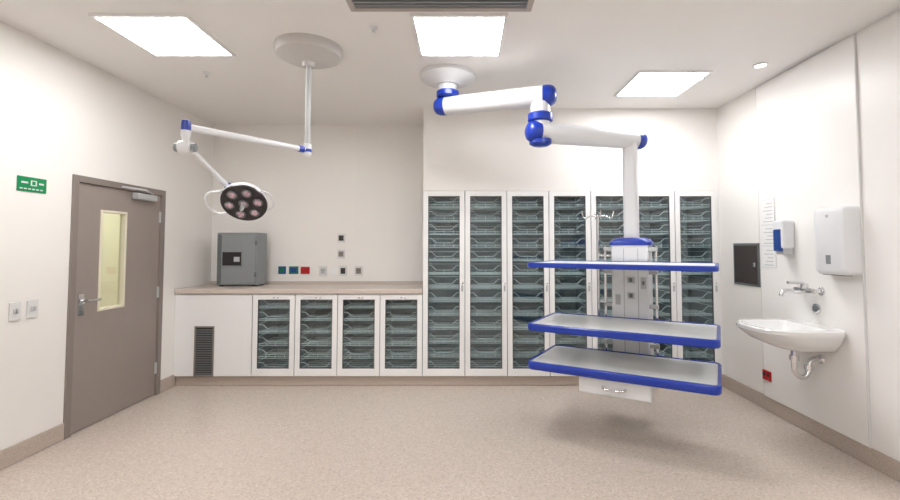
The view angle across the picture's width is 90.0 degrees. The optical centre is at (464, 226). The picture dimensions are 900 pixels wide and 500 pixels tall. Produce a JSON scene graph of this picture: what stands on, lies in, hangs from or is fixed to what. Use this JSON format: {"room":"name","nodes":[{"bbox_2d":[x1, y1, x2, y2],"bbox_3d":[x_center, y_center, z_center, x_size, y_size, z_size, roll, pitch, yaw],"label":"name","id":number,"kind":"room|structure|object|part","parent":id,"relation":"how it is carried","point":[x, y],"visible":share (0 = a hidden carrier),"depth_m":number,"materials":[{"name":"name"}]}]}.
{"room":"operating room","nodes":[
{"label":"operating room","id":0,"kind":"room"},
{"bbox_2d":[0,21,213,450],"bbox_3d":[-2.920,0.071,1.749,0.100,2.770,6.700,0,-3,0],"label":"wall","id":1,"kind":"structure","parent":0,"point":[62,115],"depth_m":3.16,"materials":[{"name":"white paint"}]},
{"bbox_2d":[8,302,21,320],"bbox_3d":[-2.862,0.540,2.864,0.016,0.115,0.075,0,-3,0],"label":"light switch","id":2,"kind":"object","parent":1,"relation":"attached to","point":[14,312],"visible":1,"depth_m":2.86,"materials":[{"name":"plastic"}]},
{"bbox_2d":[16,175,46,193],"bbox_3d":[-2.866,-0.275,2.980,0.007,0.096,0.200,0,-3,0],"label":"exit sign","id":3,"kind":"object","parent":1,"relation":"attached to","point":[29,184],"visible":1,"depth_m":2.97,"materials":[{"name":"plastic"}]},
{"bbox_2d":[26,299,37,317],"bbox_3d":[-2.862,0.545,2.979,0.016,0.115,0.075,0,-3,0],"label":"light switch","id":4,"kind":"object","parent":1,"relation":"attached to","point":[31,305],"visible":1,"depth_m":2.97,"materials":[{"name":"plastic"}]},
{"bbox_2d":[0,374,174,469],"bbox_3d":[-2.863,1.382,1.391,0.014,0.120,6.100,0,-3,0],"label":"baseboard","id":5,"kind":"structure","parent":1,"relation":"attached to","point":[17,452],"depth_m":3.00,"materials":[{"name":"plastic"}]},
{"bbox_2d":[63,174,165,439],"bbox_3d":[-2.917,0.592,3.753,0.125,1.905,1.010,0,-3,0],"label":"frame","id":6,"kind":"object","parent":1,"relation":"attached to","point":[76,179],"visible":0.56,"depth_m":3.30,"materials":[{"name":"grey metal"}]},
{"bbox_2d":[70,183,159,434],"bbox_3d":[-2.894,0.615,3.752,0.042,1.843,0.902,0,-3,0],"label":"leaf","id":7,"kind":"object","parent":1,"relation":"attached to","point":[114,353],"visible":0.89,"depth_m":3.69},
{"bbox_2d":[77,294,83,315],"bbox_3d":[-2.870,0.587,3.363,0.006,0.160,0.050,0,-3,0],"label":"lock plate","id":8,"kind":"object","parent":7,"relation":"attached to","point":[80,306],"visible":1,"depth_m":3.36,"materials":[{"name":"silver metal"}]},
{"bbox_2d":[78,297,87,303],"bbox_3d":[-2.841,0.557,3.364,0.055,0.052,0.052,0,-3,0],"label":"rose","id":9,"kind":"object","parent":8,"relation":"attached to","point":[82,300],"visible":1,"depth_m":3.35,"materials":[{"name":"silver metal"}]},
{"bbox_2d":[88,298,101,301],"bbox_3d":[-2.821,0.562,3.429,0.039,0.023,0.143,0,-2,0],"label":"lever","id":10,"kind":"object","parent":9,"relation":"attached to","point":[98,299],"depth_m":3.41,"materials":[{"name":"silver metal"}]},
{"bbox_2d":[97,210,127,310],"bbox_3d":[-2.891,0.273,3.669,0.048,0.797,0.277,0,-3,0],"label":"window frame","id":11,"kind":"structure","parent":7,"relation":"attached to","point":[123,215],"depth_m":3.78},
{"bbox_2d":[122,186,157,201],"bbox_3d":[-2.809,-0.281,3.934,0.128,0.093,0.405,0,-3,0],"label":"door closer","id":12,"kind":"object","parent":7,"relation":"attached to","point":[139,196],"depth_m":3.94,"materials":[{"name":"grey metal"}]},
{"bbox_3d":[-2.801,-0.308,3.911,0.111,0.041,0.357,0,-2,0],"label":"closer arm","id":13,"kind":"part","parent":12,"relation":"part of","materials":[{"name":"grey plastic"}]},
{"bbox_2d":[154,212,160,373],"bbox_3d":[-2.868,0.614,4.203,0.014,1.500,0.024,0,-3,0],"label":"hinges","id":14,"kind":"object","parent":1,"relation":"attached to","point":[157,293],"visible":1,"depth_m":4.19,"materials":[{"name":"grey metal"}]},
{"bbox_2d":[100,213,119,306],"bbox_3d":[-3.735,0.185,4.346,1.530,2.770,4.500,0,-3,0],"label":"wall","id":15,"kind":"structure","parent":0,"point":[110,234],"depth_m":5.59,"materials":[{"name":"paint"}]},
{"bbox_2d":[211,125,422,280],"bbox_3d":[-0.160,0.220,5.145,5.620,2.770,0.100,0,-3,0],"label":"wall","id":16,"kind":"structure","parent":0,"point":[313,196],"depth_m":5.12,"materials":[{"name":"white paint"}]},
{"bbox_2d":[278,266,285,273],"bbox_3d":[-2.063,0.494,5.074,0.085,0.085,0.019,0,-3,0],"label":"outlet","id":17,"kind":"object","parent":16,"relation":"attached to","point":[281,269],"visible":1,"depth_m":5.07,"materials":[{"name":"blue plastic"}]},
{"bbox_2d":[289,266,297,273],"bbox_3d":[-1.933,0.494,5.074,0.105,0.085,0.019,0,-3,0],"label":"outlet","id":18,"kind":"object","parent":16,"relation":"attached to","point":[292,269],"visible":1,"depth_m":5.07,"materials":[{"name":"blue plastic"}]},
{"bbox_2d":[301,267,309,273],"bbox_3d":[-1.803,0.497,5.074,0.100,0.080,0.019,0,-3,0],"label":"power socket","id":19,"kind":"object","parent":16,"relation":"attached to","point":[304,270],"visible":1,"depth_m":5.07,"materials":[{"name":"red plastic"}]},
{"bbox_2d":[319,266,326,275],"bbox_3d":[-1.600,0.502,5.074,0.085,0.110,0.019,0,-3,0],"label":"socket","id":20,"kind":"object","parent":16,"relation":"attached to","point":[322,269],"visible":1,"depth_m":5.07,"materials":[{"name":"plastic"}]},
{"bbox_2d":[337,250,344,257],"bbox_3d":[-1.400,0.312,5.082,0.085,0.100,0.019,0,-3,0],"label":"power socket","id":21,"kind":"object","parent":16,"relation":"attached to","point":[340,253],"visible":1,"depth_m":5.08,"materials":[{"name":"plastic"}]},
{"bbox_2d":[337,234,344,241],"bbox_3d":[-1.400,0.132,5.090,0.085,0.100,0.019,0,-3,0],"label":"power socket","id":22,"kind":"object","parent":16,"relation":"attached to","point":[341,237],"visible":1,"depth_m":5.09,"materials":[{"name":"plastic"}]},
{"bbox_2d":[339,266,346,275],"bbox_3d":[-1.375,0.502,5.074,0.080,0.110,0.019,0,-3,0],"label":"socket","id":23,"kind":"object","parent":16,"relation":"attached to","point":[343,269],"visible":1,"depth_m":5.07,"materials":[{"name":"plastic"}]},
{"bbox_2d":[353,167,354,280],"bbox_3d":[-1.258,-0.277,5.115,0.004,1.780,0.003,0,-3,0],"label":"trim","id":24,"kind":"structure","parent":16,"relation":"attached to","point":[354,167],"depth_m":5.12,"materials":[{"name":"paint"}]},
{"bbox_2d":[355,266,362,275],"bbox_3d":[-1.200,0.502,5.074,0.090,0.110,0.019,0,-3,0],"label":"power socket","id":25,"kind":"object","parent":16,"relation":"attached to","point":[358,269],"visible":1,"depth_m":5.07,"materials":[{"name":"plastic"}]},
{"bbox_2d":[0,385,899,499],"bbox_3d":[-0.160,1.505,1.686,5.620,0.100,6.900,0,-3,0],"label":"floor","id":26,"kind":"structure","parent":0,"point":[181,442],"depth_m":3.04,"materials":[{"name":"plastic"}]},
{"bbox_2d":[173,294,252,376],"bbox_3d":[-2.486,1.086,4.727,0.762,0.803,0.600,0,-3,0],"label":"base service cupboard","id":27,"kind":"object","parent":26,"relation":"on","point":[213,332],"visible":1,"depth_m":4.43,"materials":[{"name":"white laminate"}]},
{"bbox_2d":[193,326,214,376],"bbox_3d":[-2.567,1.229,4.425,0.195,0.490,0.008,0,-2,0],"label":"vent","id":28,"kind":"object","parent":27,"relation":"attached to","point":[203,336],"depth_m":4.42,"materials":[{"name":"grey metal"}]},
{"bbox_3d":[-2.486,1.074,4.445,0.762,0.798,0.020,0,-2,0],"label":"panel","id":29,"kind":"part","parent":27,"relation":"part of","materials":[{"name":"white laminate"}]},
{"bbox_2d":[252,294,295,375],"bbox_3d":[-1.890,1.085,4.728,0.418,0.805,0.609,0,-2,0],"label":"base cabinet","id":30,"kind":"object","parent":26,"relation":"on","point":[273,330],"depth_m":4.50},
{"bbox_2d":[294,294,337,375],"bbox_3d":[-1.470,1.085,4.728,0.418,0.805,0.609,0,-3,0],"label":"base cabinet","id":31,"kind":"object","parent":26,"relation":"on","point":[316,315],"visible":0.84,"depth_m":4.50,"materials":[{"name":"white laminate"}]},
{"bbox_3d":[-1.470,1.097,5.019,0.388,0.773,0.015,0,-2,0],"label":"panel","id":32,"kind":"part","parent":31,"relation":"part of","materials":[{"name":"clear glass"}]},
{"bbox_2d":[337,294,380,375],"bbox_3d":[-1.050,1.085,4.728,0.418,0.805,0.609,0,-3,0],"label":"base cabinet","id":33,"kind":"object","parent":26,"relation":"on","point":[358,342],"visible":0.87,"depth_m":4.50,"materials":[{"name":"white laminate"}]},
{"bbox_3d":[-1.050,1.097,5.019,0.388,0.773,0.015,0,-2,0],"label":"panel","id":34,"kind":"part","parent":33,"relation":"part of","materials":[{"name":"clear glass"}]},
{"bbox_2d":[175,375,578,384],"bbox_3d":[-0.160,1.526,4.470,5.420,0.100,0.035,0,-3,0],"label":"baseboard","id":35,"kind":"structure","parent":26,"relation":"on","point":[179,380],"depth_m":4.45,"materials":[{"name":"plastic"}]},
{"bbox_2d":[380,293,422,375],"bbox_3d":[-0.630,1.085,4.728,0.418,0.805,0.609,0,-3,0],"label":"base cabinet","id":36,"kind":"object","parent":26,"relation":"on","point":[401,315],"visible":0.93,"depth_m":4.50,"materials":[{"name":"white laminate"}]},
{"bbox_2d":[175,281,422,293],"bbox_3d":[-1.643,0.641,4.755,2.445,0.077,0.636,0,-3,0],"label":"countertop","id":37,"kind":"structure","parent":36,"relation":"on","point":[271,287],"depth_m":4.50,"materials":[{"name":"laminate"}]},
{"bbox_2d":[216,233,266,285],"bbox_3d":[-2.395,0.352,4.827,0.430,0.565,0.244,0,-3,0],"label":"safe","id":38,"kind":"object","parent":37,"relation":"on","point":[241,257],"visible":0.99,"depth_m":4.72,"materials":[{"name":"grey metal"}]},
{"bbox_3d":[-2.440,0.340,4.710,0.220,0.160,0.008,0,-2,0],"label":"recess trim","id":39,"kind":"part","parent":38,"relation":"part of","materials":[{"name":"grey metal"}]},
{"bbox_3d":[-2.375,0.343,4.721,0.360,0.515,0.016,0,-2,0],"label":"door","id":40,"kind":"part","parent":38,"relation":"part of","materials":[{"name":"grey metal"}]},
{"bbox_3d":[-0.630,1.097,5.019,0.388,0.773,0.015,0,-2,0],"label":"panel","id":41,"kind":"part","parent":36,"relation":"part of","materials":[{"name":"clear glass"}]},
{"bbox_2d":[423,191,464,375],"bbox_3d":[-0.211,0.571,4.750,0.417,1.833,0.609,0,-3,0],"label":"tall cabinet","id":42,"kind":"object","parent":26,"relation":"on","point":[443,211],"visible":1,"depth_m":4.69,"materials":[{"name":"white laminate"}]},
{"bbox_3d":[-0.211,0.584,5.042,0.387,1.801,0.015,0,-2,0],"label":"panel","id":43,"kind":"part","parent":42,"relation":"part of","materials":[{"name":"clear glass"}]},
{"bbox_2d":[465,191,506,375],"bbox_3d":[0.208,0.571,4.750,0.417,1.833,0.609,0,-3,0],"label":"tall cabinet","id":44,"kind":"object","parent":26,"relation":"on","point":[485,211],"visible":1,"depth_m":4.69,"materials":[{"name":"white laminate"}]},
{"bbox_3d":[0.208,0.584,5.042,0.387,1.801,0.015,0,-2,0],"label":"panel","id":45,"kind":"part","parent":44,"relation":"part of","materials":[{"name":"clear glass"}]},
{"bbox_2d":[506,191,549,375],"bbox_3d":[0.627,0.571,4.750,0.417,1.833,0.609,0,-3,0],"label":"tall cabinet","id":46,"kind":"object","parent":26,"relation":"on","point":[527,211],"visible":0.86,"depth_m":4.71,"materials":[{"name":"white laminate"}]},
{"bbox_3d":[0.627,0.584,5.042,0.387,1.801,0.015,0,-2,0],"label":"panel","id":47,"kind":"part","parent":46,"relation":"part of","materials":[{"name":"clear glass"}]},
{"bbox_2d":[548,191,591,375],"bbox_3d":[1.046,0.571,4.750,0.417,1.833,0.609,0,-3,0],"label":"tall cabinet","id":48,"kind":"object","parent":26,"relation":"on","point":[569,232],"visible":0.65,"depth_m":4.67,"materials":[{"name":"white laminate"}]},
{"bbox_3d":[1.046,0.584,5.042,0.387,1.801,0.015,0,-2,0],"label":"panel","id":49,"kind":"part","parent":48,"relation":"part of","materials":[{"name":"clear glass"}]},
{"bbox_2d":[590,191,623,350],"bbox_3d":[1.465,0.571,4.750,0.417,1.833,0.609,0,-3,0],"label":"tall cabinet","id":50,"kind":"object","parent":26,"relation":"on","point":[608,202],"visible":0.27,"depth_m":4.69,"materials":[{"name":"white laminate"}]},
{"bbox_3d":[1.465,0.584,5.042,0.387,1.801,0.015,0,-2,0],"label":"panel","id":51,"kind":"part","parent":50,"relation":"part of","materials":[{"name":"clear glass"}]},
{"bbox_2d":[639,191,676,357],"bbox_3d":[1.884,0.571,4.750,0.417,1.833,0.609,0,-3,0],"label":"tall cabinet","id":52,"kind":"object","parent":26,"relation":"on","point":[656,208],"visible":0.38,"depth_m":4.62,"materials":[{"name":"white laminate"}]},
{"bbox_3d":[1.884,0.584,5.042,0.387,1.801,0.015,0,-2,0],"label":"panel","id":53,"kind":"part","parent":52,"relation":"part of","materials":[{"name":"clear glass"}]},
{"bbox_2d":[674,191,719,362],"bbox_3d":[2.303,0.571,4.750,0.417,1.833,0.609,0,-3,0],"label":"tall cabinet","id":54,"kind":"object","parent":26,"relation":"on","point":[697,299],"visible":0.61,"depth_m":4.59,"materials":[{"name":"white laminate"}]},
{"bbox_3d":[2.303,0.584,5.042,0.387,1.801,0.015,0,-2,0],"label":"panel","id":55,"kind":"part","parent":54,"relation":"part of","materials":[{"name":"clear glass"}]},
{"bbox_2d":[0,0,899,124],"bbox_3d":[-0.160,-1.362,1.811,5.620,0.100,6.900,0,-3,0],"label":"ceiling","id":56,"kind":"structure","parent":0,"point":[588,50],"depth_m":3.20,"materials":[{"name":"paint"}]},
{"bbox_2d":[88,13,235,56],"bbox_3d":[-1.960,-1.253,2.982,0.588,0.016,0.588,0,-2,0],"label":"panel light","id":57,"kind":"object","parent":56,"relation":"in","point":[158,34],"depth_m":2.92,"materials":[{"name":"white plastic"}]},
{"bbox_2d":[203,71,210,77],"bbox_3d":[-2.070,-1.215,3.606,0.060,0.037,0.060,0,-3,0],"label":"sprinkler","id":58,"kind":"object","parent":56,"relation":"attached to","point":[206,73],"visible":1,"depth_m":3.60,"materials":[{"name":"white metal"}]},
{"bbox_2d":[173,33,341,220],"bbox_3d":[-1.319,-0.651,2.946,1.031,1.222,0.450,2,-3,-39],"label":"light","id":59,"kind":"object","parent":56,"relation":"hanging from","point":[245,201],"visible":1,"depth_m":2.94,"materials":[{"name":"grey plastic"}]},
{"bbox_3d":[-1.558,-0.351,2.748,0.036,0.176,0.449,0,-3,-2],"label":"spring arm","id":60,"kind":"part","parent":59,"relation":"part of","materials":[{"name":"white metal"}]},
{"bbox_3d":[-1.600,-0.151,2.892,0.123,0.147,0.134,0,-2,0],"label":"grab handle","id":61,"kind":"part","parent":59,"relation":"part of","materials":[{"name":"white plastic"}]},
{"bbox_3d":[-1.418,-0.122,2.865,0.024,0.055,0.058,0,-3,-9],"label":"sterile handle","id":62,"kind":"part","parent":59,"relation":"part of","materials":[{"name":"grey plastic"}]},
{"bbox_3d":[-1.327,-0.542,2.821,0.040,0.040,0.727,-2,-3,37],"label":"swing arm","id":63,"kind":"part","parent":59,"relation":"part of","materials":[{"name":"white metal"}]},
{"bbox_3d":[-1.276,-0.168,2.921,0.061,0.130,0.117,0,-2,0],"label":"grab handle","id":64,"kind":"part","parent":59,"relation":"part of","materials":[{"name":"white plastic"}]},
{"bbox_2d":[369,25,377,33],"bbox_3d":[-0.580,-1.248,2.857,0.060,0.037,0.060,0,-3,0],"label":"sprinkler","id":65,"kind":"object","parent":56,"relation":"attached to","point":[373,27],"visible":1,"depth_m":2.85,"materials":[{"name":"white metal"}]},
{"bbox_2d":[346,0,533,11],"bbox_3d":[-0.140,-1.281,2.368,1.060,0.014,0.560,0,-2,0],"label":"ceiling air vent","id":66,"kind":"object","parent":56,"relation":"in","point":[354,5],"depth_m":2.58,"materials":[{"name":"grey metal"}]},
{"bbox_2d":[410,13,507,56],"bbox_3d":[-0.035,-1.253,2.982,0.588,0.016,0.588,0,-2,0],"label":"panel light","id":67,"kind":"object","parent":56,"relation":"in","point":[436,34],"depth_m":2.92,"materials":[{"name":"white plastic"}]},
{"bbox_2d":[420,64,721,402],"bbox_3d":[0.757,-0.041,3.525,2.166,2.390,1.000,-1,-3,23],"label":"pendant","id":68,"kind":"object","parent":56,"relation":"hanging from","point":[632,370],"visible":1,"depth_m":3.37,"materials":[{"name":"white metal"}]},
{"bbox_3d":[0.570,-0.802,3.408,0.148,0.260,0.148,0,-2,0],"label":"elbow post","id":69,"kind":"part","parent":68,"relation":"part of","materials":[{"name":"white metal"}]},
{"bbox_3d":[0.971,1.069,2.945,0.156,0.025,0.050,-1,-3,29],"label":"drawer handle","id":70,"kind":"part","parent":68,"relation":"part of","materials":[{"name":"silver metal"}]},
{"bbox_3d":[0.983,1.071,2.975,0.460,0.105,0.018,-1,-3,29],"label":"drawer","id":71,"kind":"part","parent":68,"relation":"part of","materials":[{"name":"white metal"}]},
{"bbox_2d":[533,313,716,339],"bbox_3d":[1.123,0.721,3.209,1.178,0.041,0.600,-1,-3,29],"label":"tray","id":72,"kind":"object","parent":68,"relation":"on","point":[622,328],"depth_m":3.10,"materials":[{"name":"grey metal"}]},
{"bbox_2d":[532,346,717,384],"bbox_3d":[1.123,0.991,3.197,1.178,0.046,0.600,-1,-3,29],"label":"tray","id":73,"kind":"object","parent":68,"relation":"on","point":[598,364],"depth_m":3.09,"materials":[{"name":"grey metal"}]},
{"bbox_2d":[536,261,714,265],"bbox_3d":[1.123,0.278,3.228,1.178,0.028,0.600,-1,-3,29],"label":"tray","id":74,"kind":"object","parent":68,"relation":"on","point":[541,263],"depth_m":3.18,"materials":[{"name":"grey metal"}]},
{"bbox_2d":[615,277,645,304],"bbox_3d":[1.289,0.503,3.501,0.230,0.220,0.006,-1,-3,29],"label":"outlet","id":75,"kind":"object","parent":68,"relation":"attached to","point":[628,290],"depth_m":3.50,"materials":[{"name":"grey plastic"}]},
{"bbox_2d":[614,70,712,96],"bbox_3d":[1.670,-1.215,3.857,0.588,0.016,0.588,0,-2,0],"label":"panel light","id":76,"kind":"object","parent":56,"relation":"in","point":[645,83],"depth_m":3.81,"materials":[{"name":"white plastic"}]},
{"bbox_2d":[752,62,768,68],"bbox_3d":[2.270,-1.235,3.457,0.110,0.010,0.110,0,-2,0],"label":"recessed light","id":77,"kind":"object","parent":56,"relation":"in","point":[762,64],"depth_m":3.45,"materials":[{"name":"white plastic"}]},
{"bbox_2d":[423,109,718,190],"bbox_3d":[1.065,-0.762,4.838,2.970,0.835,0.600,0,-3,0],"label":"wall","id":78,"kind":"structure","parent":0,"point":[479,151],"depth_m":4.54,"materials":[{"name":"white paint"}]},
{"bbox_2d":[717,9,899,446],"bbox_3d":[2.589,0.071,1.749,0.122,2.770,6.700,0,-3,0],"label":"wall","id":79,"kind":"structure","parent":0,"point":[807,151],"depth_m":3.42,"materials":[{"name":"white paint"}]},
{"bbox_2d":[716,191,722,373],"bbox_3d":[2.531,0.572,4.780,0.038,1.835,0.600,0,-3,0],"label":"cabinet filler","id":80,"kind":"object","parent":79,"relation":"attached to","point":[717,192],"visible":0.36,"depth_m":4.48,"materials":[{"name":"white laminate"}]},
{"bbox_2d":[734,245,757,284],"bbox_3d":[2.536,0.343,4.069,0.004,0.340,0.330,0,-3,0],"label":"plate","id":81,"kind":"object","parent":79,"relation":"attached to","point":[745,256],"visible":1,"depth_m":4.07,"materials":[{"name":"metal"}]},
{"bbox_2d":[733,243,760,286],"bbox_3d":[2.544,0.343,4.069,0.012,0.380,0.370,0,-3,0],"label":"frame","id":82,"kind":"object","parent":79,"relation":"attached to","point":[757,244],"visible":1,"depth_m":3.92,"materials":[{"name":"grey metal"}]},
{"bbox_2d":[762,369,771,381],"bbox_3d":[2.519,1.245,3.759,0.018,0.080,0.100,0,-3,0],"label":"power socket","id":83,"kind":"object","parent":79,"relation":"attached to","point":[766,375],"visible":1,"depth_m":3.75,"materials":[{"name":"red plastic"}]},
{"bbox_2d":[761,198,776,267],"bbox_3d":[2.525,0.059,3.746,0.006,0.570,0.170,0,-3,0],"label":"notice","id":84,"kind":"object","parent":79,"relation":"attached to","point":[769,260],"visible":0.94,"depth_m":3.74,"materials":[{"name":"paper"}]},
{"bbox_2d":[773,220,794,256],"bbox_3d":[2.474,0.095,3.499,0.108,0.285,0.110,0,-3,0],"label":"soap dispenser","id":85,"kind":"object","parent":79,"relation":"attached to","point":[783,230],"visible":1,"depth_m":3.45,"materials":[{"name":"white plastic"}]},
{"bbox_2d":[736,319,845,379],"bbox_3d":[2.263,0.895,3.199,0.530,0.389,0.524,0,-3,0],"label":"basin","id":86,"kind":"object","parent":79,"relation":"attached to","point":[795,336],"visible":1,"depth_m":3.07,"materials":[{"name":"ceramic"}]},
{"bbox_3d":[2.263,0.785,3.204,0.530,0.170,0.524,0,-2,0],"label":"bowl","id":87,"kind":"part","parent":86,"relation":"part of","materials":[{"name":"ceramic"}]},
{"bbox_2d":[779,281,824,313],"bbox_3d":[2.406,0.514,3.271,0.243,0.230,0.230,0,-3,0],"label":"tap","id":88,"kind":"object","parent":79,"relation":"attached to","point":[804,287],"visible":1,"depth_m":3.25,"materials":[{"name":"silver metal"}]},
{"bbox_3d":[2.377,0.482,3.272,0.184,0.058,0.028,0,-2,0],"label":"spout","id":89,"kind":"part","parent":88,"relation":"part of","materials":[{"name":"silver metal"}]},
{"bbox_3d":[2.410,0.413,3.275,0.124,0.027,0.018,0,-2,0],"label":"lever","id":90,"kind":"part","parent":88,"relation":"part of","materials":[{"name":"silver metal"}]},
{"bbox_2d":[722,374,899,481],"bbox_3d":[2.543,1.382,1.401,0.014,0.120,6.120,0,-3,0],"label":"baseboard","id":91,"kind":"structure","parent":79,"relation":"attached to","point":[877,460],"depth_m":3.20,"materials":[{"name":"plastic"}]},
{"bbox_2d":[755,34,871,447],"bbox_3d":[2.537,0.088,3.363,0.026,2.638,1.000,0,-3,0],"label":"trim sheet edges","id":92,"kind":"object","parent":79,"relation":"attached to","point":[854,35],"visible":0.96,"depth_m":2.87,"materials":[{"name":"plastic"}]},
{"bbox_2d":[814,206,861,275],"bbox_3d":[2.470,0.098,2.999,0.116,0.454,0.260,0,-3,0],"label":"paper towel dispenser","id":93,"kind":"object","parent":79,"relation":"attached to","point":[837,232],"visible":1,"depth_m":2.91,"materials":[{"name":"white plastic"}]},
{"bbox_2d":[856,11,899,461],"bbox_3d":[2.544,0.040,2.182,0.012,2.630,1.364,0,-3,0],"label":"wall panel","id":94,"kind":"object","parent":79,"relation":"attached to","point":[878,46],"depth_m":2.73,"materials":[{"name":"white paint"}]}
]}

